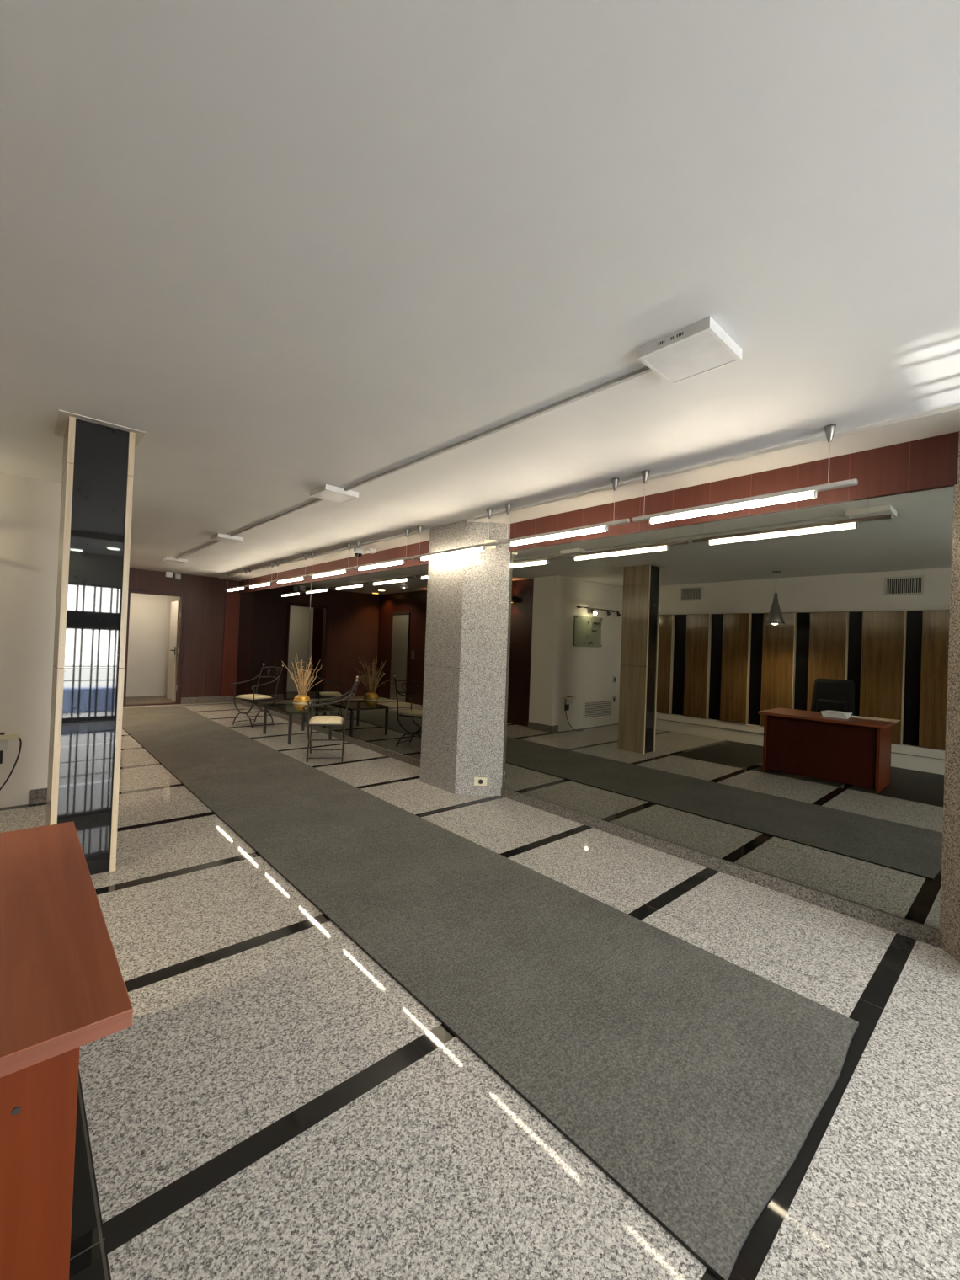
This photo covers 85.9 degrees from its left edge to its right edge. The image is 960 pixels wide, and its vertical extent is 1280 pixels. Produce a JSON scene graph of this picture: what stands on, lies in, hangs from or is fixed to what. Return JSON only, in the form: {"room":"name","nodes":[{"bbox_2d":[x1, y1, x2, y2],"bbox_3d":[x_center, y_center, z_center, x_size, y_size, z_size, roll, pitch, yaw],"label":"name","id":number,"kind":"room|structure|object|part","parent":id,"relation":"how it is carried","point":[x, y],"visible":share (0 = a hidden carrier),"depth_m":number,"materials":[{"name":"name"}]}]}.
{"room":"lobby","nodes":[
{"label":"lobby","id":0,"kind":"room"},
{"bbox_2d":[0,472,61,807],"bbox_3d":[-4.463,-0.024,3.680,2.250,2.605,0.510,3,-1,-42],"label":"wall","id":1,"kind":"structure","parent":0,"point":[30,508],"depth_m":4.11,"materials":[{"name":"paint"}]},
{"bbox_2d":[0,732,21,790],"bbox_3d":[-3.783,1.012,3.892,0.140,0.599,0.456,2,-1,40],"label":"shelf","id":2,"kind":"object","parent":1,"relation":"attached to","point":[4,737],"visible":1,"depth_m":3.99,"materials":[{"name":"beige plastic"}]},
{"bbox_2d":[0,732,18,740],"bbox_3d":[-3.718,0.746,3.958,0.260,0.040,0.109,3,-1,-42],"label":"tray","id":3,"kind":"object","parent":2,"relation":"on","point":[3,736],"depth_m":3.98,"materials":[{"name":"beige plastic"}]},
{"bbox_2d":[30,787,47,805],"bbox_3d":[-3.713,1.258,4.376,0.165,0.115,0.540,3,-1,-42],"label":"baseboard","id":4,"kind":"structure","parent":1,"relation":"attached to","point":[37,796],"depth_m":4.15,"materials":[{"name":"stone"}]},
{"bbox_2d":[125,592,180,697],"bbox_3d":[-6.880,-0.052,10.687,2.400,2.600,1.530,3,-1,-42],"label":"wall","id":5,"kind":"structure","parent":0,"point":[149,624],"depth_m":11.26,"materials":[{"name":"paint"}]},
{"bbox_2d":[166,600,180,700],"bbox_3d":[-6.510,0.216,10.882,0.111,2.070,0.650,3,-1,-42],"label":"door","id":6,"kind":"structure","parent":5,"relation":"in","point":[174,617],"depth_m":10.82,"materials":[{"name":"paint"}]},
{"bbox_2d":[128,568,239,698],"bbox_3d":[-6.362,-0.040,10.043,4.100,2.605,0.120,3,-1,-42],"label":"wall","id":7,"kind":"structure","parent":0,"point":[205,595],"depth_m":10.53,"materials":[{"name":"brown wood"}]},
{"bbox_2d":[122,589,185,706],"bbox_3d":[-6.356,0.161,10.047,0.980,2.205,0.170,3,-1,-42],"label":"door frame","id":8,"kind":"structure","parent":7,"relation":"in","point":[182,608],"depth_m":10.27,"materials":[{"name":"brown wood"}]},
{"bbox_2d":[165,571,172,577],"bbox_3d":[-6.099,-1.282,10.117,0.120,0.100,0.074,3,-1,-42],"label":"smoke detector","id":9,"kind":"object","parent":7,"relation":"attached to","point":[169,574],"visible":1,"depth_m":10.09,"materials":[{"name":"white plastic"}]},
{"bbox_2d":[174,573,181,579],"bbox_3d":[-5.994,-1.257,10.223,0.100,0.110,0.059,3,-1,-42],"label":"detector","id":10,"kind":"object","parent":7,"relation":"attached to","point":[177,576],"visible":1,"depth_m":10.20,"materials":[{"name":"grey plastic"}]},
{"bbox_2d":[181,695,235,703],"bbox_3d":[-5.564,1.239,10.704,1.140,0.125,0.025,3,-1,-42],"label":"baseboard","id":11,"kind":"structure","parent":7,"relation":"attached to","point":[208,699],"depth_m":10.64,"materials":[{"name":"stone"}]},
{"bbox_2d":[220,591,239,696],"bbox_3d":[-5.245,0.086,10.957,0.390,2.200,0.035,3,-1,-42],"label":"trim","id":12,"kind":"structure","parent":7,"relation":"attached to","point":[231,616],"depth_m":10.90,"materials":[{"name":"red wood"}]},
{"bbox_2d":[353,548,362,557],"bbox_3d":[-1.552,-1.108,6.574,0.124,0.109,0.124,3,-1,-42],"label":"dome camera","id":13,"kind":"object","parent":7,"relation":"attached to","point":[358,552],"visible":0.99,"depth_m":6.53,"materials":[{"name":"white plastic"}]},
{"bbox_2d":[366,548,375,553],"bbox_3d":[-1.380,-1.129,6.527,0.090,0.054,0.090,3,-1,-42],"label":"junction box","id":14,"kind":"object","parent":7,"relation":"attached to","point":[368,550],"visible":1,"depth_m":6.50,"materials":[{"name":"white plastic"}]},
{"bbox_2d":[218,404,959,581],"bbox_3d":[-0.349,-1.135,5.768,0.838,0.022,14.250,3,-1,-42],"label":"ceiling beam","id":15,"kind":"structure","parent":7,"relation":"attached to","point":[944,420],"depth_m":3.28,"materials":[{"name":"paint"}]},
{"bbox_2d":[0,0,959,577],"bbox_3d":[-2.198,-1.310,4.083,6.050,0.150,14.650,3,-1,-42],"label":"ceiling","id":16,"kind":"structure","parent":0,"point":[295,248],"depth_m":1.51,"materials":[{"name":"paint"}]},
{"bbox_2d":[162,556,186,563],"bbox_3d":[-4.913,-1.281,8.300,0.284,0.042,0.284,3,-1,-42],"label":"ceiling light panel","id":17,"kind":"object","parent":16,"relation":"attached to","point":[166,559],"visible":1,"depth_m":8.24,"materials":[{"name":"white plastic"}]},
{"bbox_2d":[164,560,185,563],"bbox_3d":[-4.913,-1.267,8.300,0.255,0.010,0.255,3,-1,-42],"label":"diffuser","id":18,"kind":"object","parent":17,"relation":"attached to","point":[170,561],"depth_m":8.27,"materials":[{"name":"white plastic"}]},
{"bbox_2d":[176,540,219,559],"bbox_3d":[-3.985,-1.266,7.272,0.022,0.016,2.478,3,-1,-42],"label":"conduit","id":19,"kind":"object","parent":16,"relation":"attached to","point":[216,541],"depth_m":7.18,"materials":[{"name":"grey metal"}]},
{"bbox_2d":[210,533,243,543],"bbox_3d":[-3.062,-1.227,6.240,0.284,0.042,0.284,3,-1,-42],"label":"ceiling light panel","id":20,"kind":"object","parent":16,"relation":"attached to","point":[221,537],"visible":1,"depth_m":6.18,"materials":[{"name":"white plastic"}]},
{"bbox_2d":[213,537,239,543],"bbox_3d":[-3.062,-1.214,6.240,0.255,0.010,0.255,3,-1,-42],"label":"diffuser","id":21,"kind":"object","parent":20,"relation":"attached to","point":[232,540],"depth_m":6.21,"materials":[{"name":"white plastic"}]},
{"bbox_2d":[224,569,247,591],"bbox_3d":[-4.510,-1.097,9.550,0.052,0.354,1.235,3,-1,-42],"label":"tube light","id":22,"kind":"object","parent":16,"relation":"hanging from","point":[245,570],"visible":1,"depth_m":9.46,"materials":[{"name":"metal"}]},
{"bbox_2d":[247,562,275,587],"bbox_3d":[-3.659,-1.072,8.613,0.052,0.354,1.235,3,-1,-42],"label":"tube light","id":23,"kind":"object","parent":16,"relation":"hanging from","point":[269,583],"visible":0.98,"depth_m":8.56,"materials":[{"name":"metal"}]},
{"bbox_2d":[230,498,324,537],"bbox_3d":[-2.109,-1.212,5.204,0.022,0.016,2.523,3,-1,-42],"label":"conduit","id":24,"kind":"object","parent":16,"relation":"attached to","point":[318,499],"depth_m":5.01,"materials":[{"name":"grey metal"}]},
{"bbox_2d":[274,554,309,583],"bbox_3d":[-2.808,-1.047,7.676,0.052,0.354,1.235,3,-1,-42],"label":"tube light","id":25,"kind":"object","parent":16,"relation":"hanging from","point":[298,578],"visible":0.99,"depth_m":7.61,"materials":[{"name":"metal"}]},
{"bbox_2d":[309,565,353,577],"bbox_3d":[-1.926,-0.879,6.699,0.052,0.085,1.238,3,-1,-42],"label":"tube light","id":26,"kind":"object","parent":16,"relation":"hanging from","point":[333,572],"depth_m":6.67,"materials":[{"name":"metal"}]},
{"bbox_2d":[309,484,358,503],"bbox_3d":[-1.173,-1.172,4.154,0.284,0.042,0.284,3,-1,-42],"label":"ceiling light panel","id":27,"kind":"object","parent":16,"relation":"attached to","point":[326,492],"visible":1,"depth_m":4.11,"materials":[{"name":"white plastic"}]},
{"bbox_2d":[313,490,355,502],"bbox_3d":[-1.173,-1.158,4.153,0.255,0.010,0.255,3,-1,-42],"label":"diffuser","id":28,"kind":"object","parent":27,"relation":"attached to","point":[337,496],"depth_m":4.12,"materials":[{"name":"white plastic"}]},
{"bbox_2d":[346,543,351,550],"bbox_3d":[-1.588,-1.142,6.340,0.052,0.089,0.089,3,-1,-42],"label":"tube light","id":29,"kind":"object","parent":16,"relation":"hanging from","point":[349,545],"depth_m":6.36,"materials":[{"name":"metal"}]},
{"bbox_2d":[352,551,414,570],"bbox_3d":[-1.084,-0.870,5.772,0.052,0.117,1.269,3,-1,-42],"label":"tube light","id":30,"kind":"object","parent":16,"relation":"hanging from","point":[400,561],"depth_m":5.75,"materials":[{"name":"metal"}]},
{"bbox_2d":[405,528,410,538],"bbox_3d":[-0.739,-1.115,5.406,0.052,0.094,0.079,3,-1,-42],"label":"tube light","id":31,"kind":"object","parent":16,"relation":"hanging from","point":[407,530],"depth_m":5.42,"materials":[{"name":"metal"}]},
{"bbox_2d":[413,541,499,560],"bbox_3d":[-0.239,-0.834,4.842,0.052,0.092,1.248,3,-1,-42],"label":"tube light","id":32,"kind":"object","parent":16,"relation":"hanging from","point":[474,547],"depth_m":4.80,"materials":[{"name":"metal"}]},
{"bbox_2d":[486,508,492,518],"bbox_3d":[0.102,-1.095,4.481,0.052,0.087,0.066,3,-1,-42],"label":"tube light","id":33,"kind":"object","parent":16,"relation":"hanging from","point":[489,511],"depth_m":4.49,"materials":[{"name":"metal"}]},
{"bbox_2d":[344,366,651,490],"bbox_3d":[-0.167,-1.155,3.092,0.022,0.016,2.633,3,-1,-43],"label":"conduit","id":34,"kind":"object","parent":16,"relation":"attached to","point":[643,370],"depth_m":2.67,"materials":[{"name":"grey metal"}]},
{"bbox_2d":[499,477,629,546],"bbox_3d":[0.595,-0.948,3.931,0.052,0.354,1.235,3,-1,-42],"label":"tube light","id":35,"kind":"object","parent":16,"relation":"hanging from","point":[615,481],"visible":1,"depth_m":3.84,"materials":[{"name":"metal"}]},
{"bbox_2d":[637,315,741,385],"bbox_3d":[0.816,-1.114,2.009,0.285,0.042,0.284,3,-1,-42],"label":"ceiling light panel","id":36,"kind":"object","parent":16,"relation":"attached to","point":[701,347],"visible":1,"depth_m":1.97,"materials":[{"name":"white plastic"}]},
{"bbox_2d":[643,331,735,382],"bbox_3d":[0.816,-1.100,2.009,0.255,0.010,0.255,3,-1,-42],"label":"diffuser","id":37,"kind":"object","parent":36,"relation":"attached to","point":[683,356],"depth_m":1.98,"materials":[{"name":"white plastic"}]},
{"bbox_2d":[632,424,858,523],"bbox_3d":[1.446,-0.923,2.994,0.052,0.354,1.235,3,-1,-42],"label":"tube light","id":38,"kind":"object","parent":16,"relation":"hanging from","point":[829,429],"visible":1,"depth_m":2.89,"materials":[{"name":"metal"}]},
{"bbox_2d":[0,695,959,1279],"bbox_3d":[-2.978,1.403,4.798,6.050,0.132,16.650,3,-1,-42],"label":"floor","id":39,"kind":"structure","parent":0,"point":[274,1104],"depth_m":1.62,"materials":[{"name":"stone"}]},
{"bbox_2d":[0,821,133,1279],"bbox_3d":[-1.341,1.015,1.145,0.750,0.728,1.232,3,-1,-42],"label":"reception desk","id":40,"kind":"object","parent":39,"relation":"on","point":[63,989],"visible":1,"depth_m":0.93,"materials":[{"name":"brown wood"}]},
{"bbox_3d":[-0.980,1.041,0.723,0.638,0.696,0.026,3,-1,-42],"label":"panel","id":41,"kind":"part","parent":40,"relation":"part of","materials":[{"name":"brown wood"}]},
{"bbox_2d":[45,410,145,874],"bbox_3d":[-2.351,0.049,3.102,0.400,2.615,0.490,3,-1,-42],"label":"column","id":42,"kind":"structure","parent":39,"relation":"on","point":[93,584],"depth_m":2.97,"materials":[{"name":"black glass"}]},
{"bbox_2d":[122,705,306,782],"bbox_3d":[-4.334,1.314,7.471,1.245,0.012,5.827,3,-1,-42],"label":"carpet","id":43,"kind":"object","parent":39,"relation":"on","point":[190,745],"visible":0.93,"depth_m":6.51,"materials":[{"name":"grey carpet"}]},
{"bbox_2d":[229,663,283,728],"bbox_3d":[-3.570,0.873,8.277,0.527,0.970,0.628,2,-1,29],"label":"armchair","id":44,"kind":"object","parent":39,"relation":"on","point":[253,696],"visible":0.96,"depth_m":8.18,"materials":[{"name":"black metal"}]},
{"bbox_3d":[-3.808,1.131,8.120,0.247,0.432,0.021,2,-1,29],"label":"leg","id":45,"kind":"part","parent":44,"relation":"part of","materials":[{"name":"metal"}]},
{"bbox_3d":[-3.799,0.656,8.361,0.028,0.211,0.539,2,-1,31],"label":"arm","id":46,"kind":"part","parent":44,"relation":"part of","materials":[{"name":"metal"}]},
{"bbox_3d":[-3.595,1.139,8.000,0.247,0.432,0.021,2,-1,29],"label":"leg","id":47,"kind":"part","parent":44,"relation":"part of","materials":[{"name":"metal"}]},
{"bbox_2d":[235,693,271,699],"bbox_3d":[-3.603,0.897,8.219,0.446,0.044,0.390,2,-1,29],"label":"seat cushion","id":48,"kind":"object","parent":44,"relation":"on","point":[250,696],"depth_m":8.10,"materials":[{"name":"beige fabric"}]},
{"bbox_3d":[-3.597,0.930,8.231,0.486,0.016,0.406,2,-1,29],"label":"seat frame","id":49,"kind":"part","parent":44,"relation":"part of","materials":[{"name":"metal"}]},
{"bbox_3d":[-3.616,1.142,8.459,0.247,0.432,0.021,2,-1,29],"label":"leg","id":50,"kind":"part","parent":44,"relation":"part of","materials":[{"name":"metal"}]},
{"bbox_3d":[-3.666,0.675,8.573,0.017,0.504,0.142,2,-1,29],"label":"post","id":51,"kind":"part","parent":44,"relation":"part of","materials":[{"name":"metal"}]},
{"bbox_3d":[-3.368,0.671,8.118,0.028,0.211,0.539,2,-1,27],"label":"arm","id":52,"kind":"part","parent":44,"relation":"part of","materials":[{"name":"metal"}]},
{"bbox_3d":[-3.404,1.149,8.339,0.247,0.432,0.021,2,-1,29],"label":"leg","id":53,"kind":"part","parent":44,"relation":"part of","materials":[{"name":"metal"}]},
{"bbox_3d":[-3.431,0.536,8.503,0.475,0.192,0.116,2,-1,29],"label":"backrest","id":54,"kind":"part","parent":44,"relation":"part of","materials":[{"name":"metal"}]},
{"bbox_3d":[-3.256,0.689,8.342,0.017,0.504,0.142,2,-1,29],"label":"post","id":55,"kind":"part","parent":44,"relation":"part of","materials":[{"name":"metal"}]},
{"bbox_2d":[262,703,332,744],"bbox_3d":[-2.608,1.170,7.354,0.630,0.433,1.025,3,-1,-42],"label":"coffee table","id":56,"kind":"object","parent":39,"relation":"on","point":[269,706],"visible":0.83,"depth_m":7.22,"materials":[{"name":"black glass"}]},
{"bbox_3d":[-3.134,1.169,7.519,0.034,0.398,0.034,3,-1,-42],"label":"leg","id":57,"kind":"part","parent":56,"relation":"part of","materials":[{"name":"metal"}]},
{"bbox_3d":[-2.521,1.187,6.845,0.034,0.398,0.034,3,-1,-42],"label":"leg","id":58,"kind":"part","parent":56,"relation":"part of","materials":[{"name":"metal"}]},
{"bbox_3d":[-2.606,0.975,7.378,0.610,0.026,0.945,3,-1,-42],"label":"frame","id":59,"kind":"part","parent":56,"relation":"part of","materials":[{"name":"metal"}]},
{"bbox_2d":[292,694,310,709],"bbox_3d":[-2.447,0.855,7.083,0.241,0.203,0.240,3,-1,-42],"label":"vase","id":60,"kind":"object","parent":56,"relation":"on","point":[299,701],"visible":0.87,"depth_m":7.00,"materials":[{"name":"gold metal"}]},
{"bbox_2d":[282,653,322,695],"bbox_3d":[-2.457,0.499,7.105,0.507,0.614,0.449,2,-1,40],"label":"bouquet","id":61,"kind":"object","parent":60,"relation":"in","point":[301,687],"visible":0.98,"depth_m":7.07,"materials":[{"name":"beige plant"}]},
{"bbox_3d":[-2.405,0.529,6.962,0.116,0.554,0.202,3,-1,-42],"label":"stem","id":62,"kind":"part","parent":61,"relation":"part of","materials":[{"name":"beige plant"}]},
{"bbox_3d":[-2.708,1.189,7.907,0.034,0.398,0.034,3,-1,-42],"label":"leg","id":63,"kind":"part","parent":56,"relation":"part of","materials":[{"name":"metal"}]},
{"bbox_3d":[-2.095,1.207,7.232,0.034,0.398,0.034,3,-1,-42],"label":"leg","id":64,"kind":"part","parent":56,"relation":"part of","materials":[{"name":"metal"}]},
{"bbox_2d":[302,676,360,762],"bbox_3d":[-1.773,0.924,6.181,0.628,0.970,0.527,2,-1,-13],"label":"armchair","id":65,"kind":"object","parent":39,"relation":"on","point":[317,720],"visible":1,"depth_m":6.00,"materials":[{"name":"black metal"}]},
{"bbox_3d":[-1.996,1.183,6.004,0.021,0.432,0.247,2,-1,-13],"label":"leg","id":66,"kind":"part","parent":65,"relation":"part of","materials":[{"name":"metal"}]},
{"bbox_3d":[-1.962,0.866,5.889,0.016,0.206,0.032,2,-1,32],"label":"post","id":67,"kind":"part","parent":65,"relation":"part of","materials":[{"name":"metal"}]},
{"bbox_3d":[-2.051,1.183,6.242,0.021,0.432,0.247,2,-1,-13],"label":"leg","id":68,"kind":"part","parent":65,"relation":"part of","materials":[{"name":"metal"}]},
{"bbox_2d":[309,715,343,724],"bbox_3d":[-1.838,0.948,6.165,0.390,0.044,0.446,2,-1,-13],"label":"seat cushion","id":69,"kind":"object","parent":65,"relation":"on","point":[317,719],"depth_m":6.02,"materials":[{"name":"beige fabric"}]},
{"bbox_3d":[-1.825,0.981,6.169,0.406,0.016,0.486,2,-1,-13],"label":"seat frame","id":70,"kind":"part","parent":65,"relation":"part of","materials":[{"name":"metal"}]},
{"bbox_3d":[-1.752,0.715,5.931,0.539,0.211,0.028,2,-1,-15],"label":"arm","id":71,"kind":"part","parent":65,"relation":"part of","materials":[{"name":"metal"}]},
{"bbox_3d":[-1.864,0.715,6.414,0.539,0.211,0.028,2,-1,-11],"label":"arm","id":72,"kind":"part","parent":65,"relation":"part of","materials":[{"name":"metal"}]},
{"bbox_3d":[-1.616,1.199,6.092,0.021,0.432,0.247,2,-1,-13],"label":"leg","id":73,"kind":"part","parent":65,"relation":"part of","materials":[{"name":"metal"}]},
{"bbox_3d":[-1.511,0.736,6.000,0.142,0.504,0.017,2,-1,-13],"label":"post","id":74,"kind":"part","parent":65,"relation":"part of","materials":[{"name":"metal"}]},
{"bbox_3d":[-1.510,0.591,6.242,0.116,0.192,0.475,2,-1,-13],"label":"backrest","id":75,"kind":"part","parent":65,"relation":"part of","materials":[{"name":"metal"}]},
{"bbox_2d":[419,519,510,795],"bbox_3d":[-0.241,0.159,5.216,0.368,2.601,1.200,3,-1,-42],"label":"column","id":76,"kind":"structure","parent":39,"relation":"on","point":[467,611],"depth_m":4.90,"materials":[{"name":"stone"}]},
{"bbox_2d":[474,777,487,785],"bbox_3d":[0.006,1.336,4.867,0.124,0.078,0.017,2,-1,-1],"label":"wall outlet","id":77,"kind":"object","parent":76,"relation":"attached to","point":[477,781],"visible":1,"depth_m":4.87,"materials":[{"name":"beige plastic"}]},
{"bbox_2d":[484,522,495,549],"bbox_3d":[0.098,-0.997,4.871,0.116,0.262,0.053,2,-1,-1],"label":"emergency light","id":78,"kind":"object","parent":76,"relation":"attached to","point":[490,526],"visible":0.5,"depth_m":4.85,"materials":[{"name":"beige plastic"}]},
{"bbox_2d":[181,764,858,1279],"bbox_3d":[-0.675,1.419,3.443,1.250,0.015,5.052,3,-1,-42],"label":"carpet","id":79,"kind":"object","parent":39,"relation":"on","point":[695,1080],"visible":1,"depth_m":2.06,"materials":[{"name":"grey carpet"}]},
{"bbox_2d":[939,431,959,962],"bbox_3d":[2.625,0.242,2.063,0.368,2.601,1.200,3,-1,-42],"label":"column","id":80,"kind":"structure","parent":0,"point":[950,882],"depth_m":2.55,"materials":[{"name":"stone"}]},
{"bbox_3d":[-0.182,0.165,5.886,0.540,2.605,14.550,3,-1,-42],"label":"wall","id":81,"kind":"structure","parent":0,"visible":0},
{"bbox_2d":[234,698,942,948],"bbox_3d":[-0.478,1.417,5.718,0.130,0.078,14.251,3,-1,-42],"label":"baseboard","id":82,"kind":"structure","parent":81,"relation":"attached to","point":[927,935],"depth_m":3.37,"materials":[{"name":"stone"}]},
{"bbox_2d":[235,581,311,721],"bbox_3d":[-3.957,0.156,9.637,0.010,2.238,3.650,3,-1,-41],"label":"wall mirror","id":83,"kind":"object","parent":82,"relation":"on","point":[274,624],"visible":0.81,"depth_m":9.41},
{"bbox_2d":[305,564,428,760],"bbox_3d":[-1.624,0.224,7.000,0.010,2.238,3.393,3,-1,-41],"label":"wall mirror","id":84,"kind":"object","parent":82,"relation":"on","point":[371,627],"visible":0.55,"depth_m":6.72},
{"bbox_2d":[501,485,954,930],"bbox_3d":[1.301,0.309,3.742,0.016,2.238,3.164,3,-1,-42],"label":"wall mirror","id":85,"kind":"object","parent":82,"relation":"on","point":[765,693],"visible":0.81,"depth_m":3.24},
{"bbox_2d":[239,431,959,593],"bbox_3d":[-0.385,-0.993,5.739,0.136,0.265,14.251,3,-1,-42],"label":"trim","id":86,"kind":"structure","parent":81,"relation":"attached to","point":[930,462],"depth_m":3.31,"materials":[{"name":"brown wood"}]}
]}

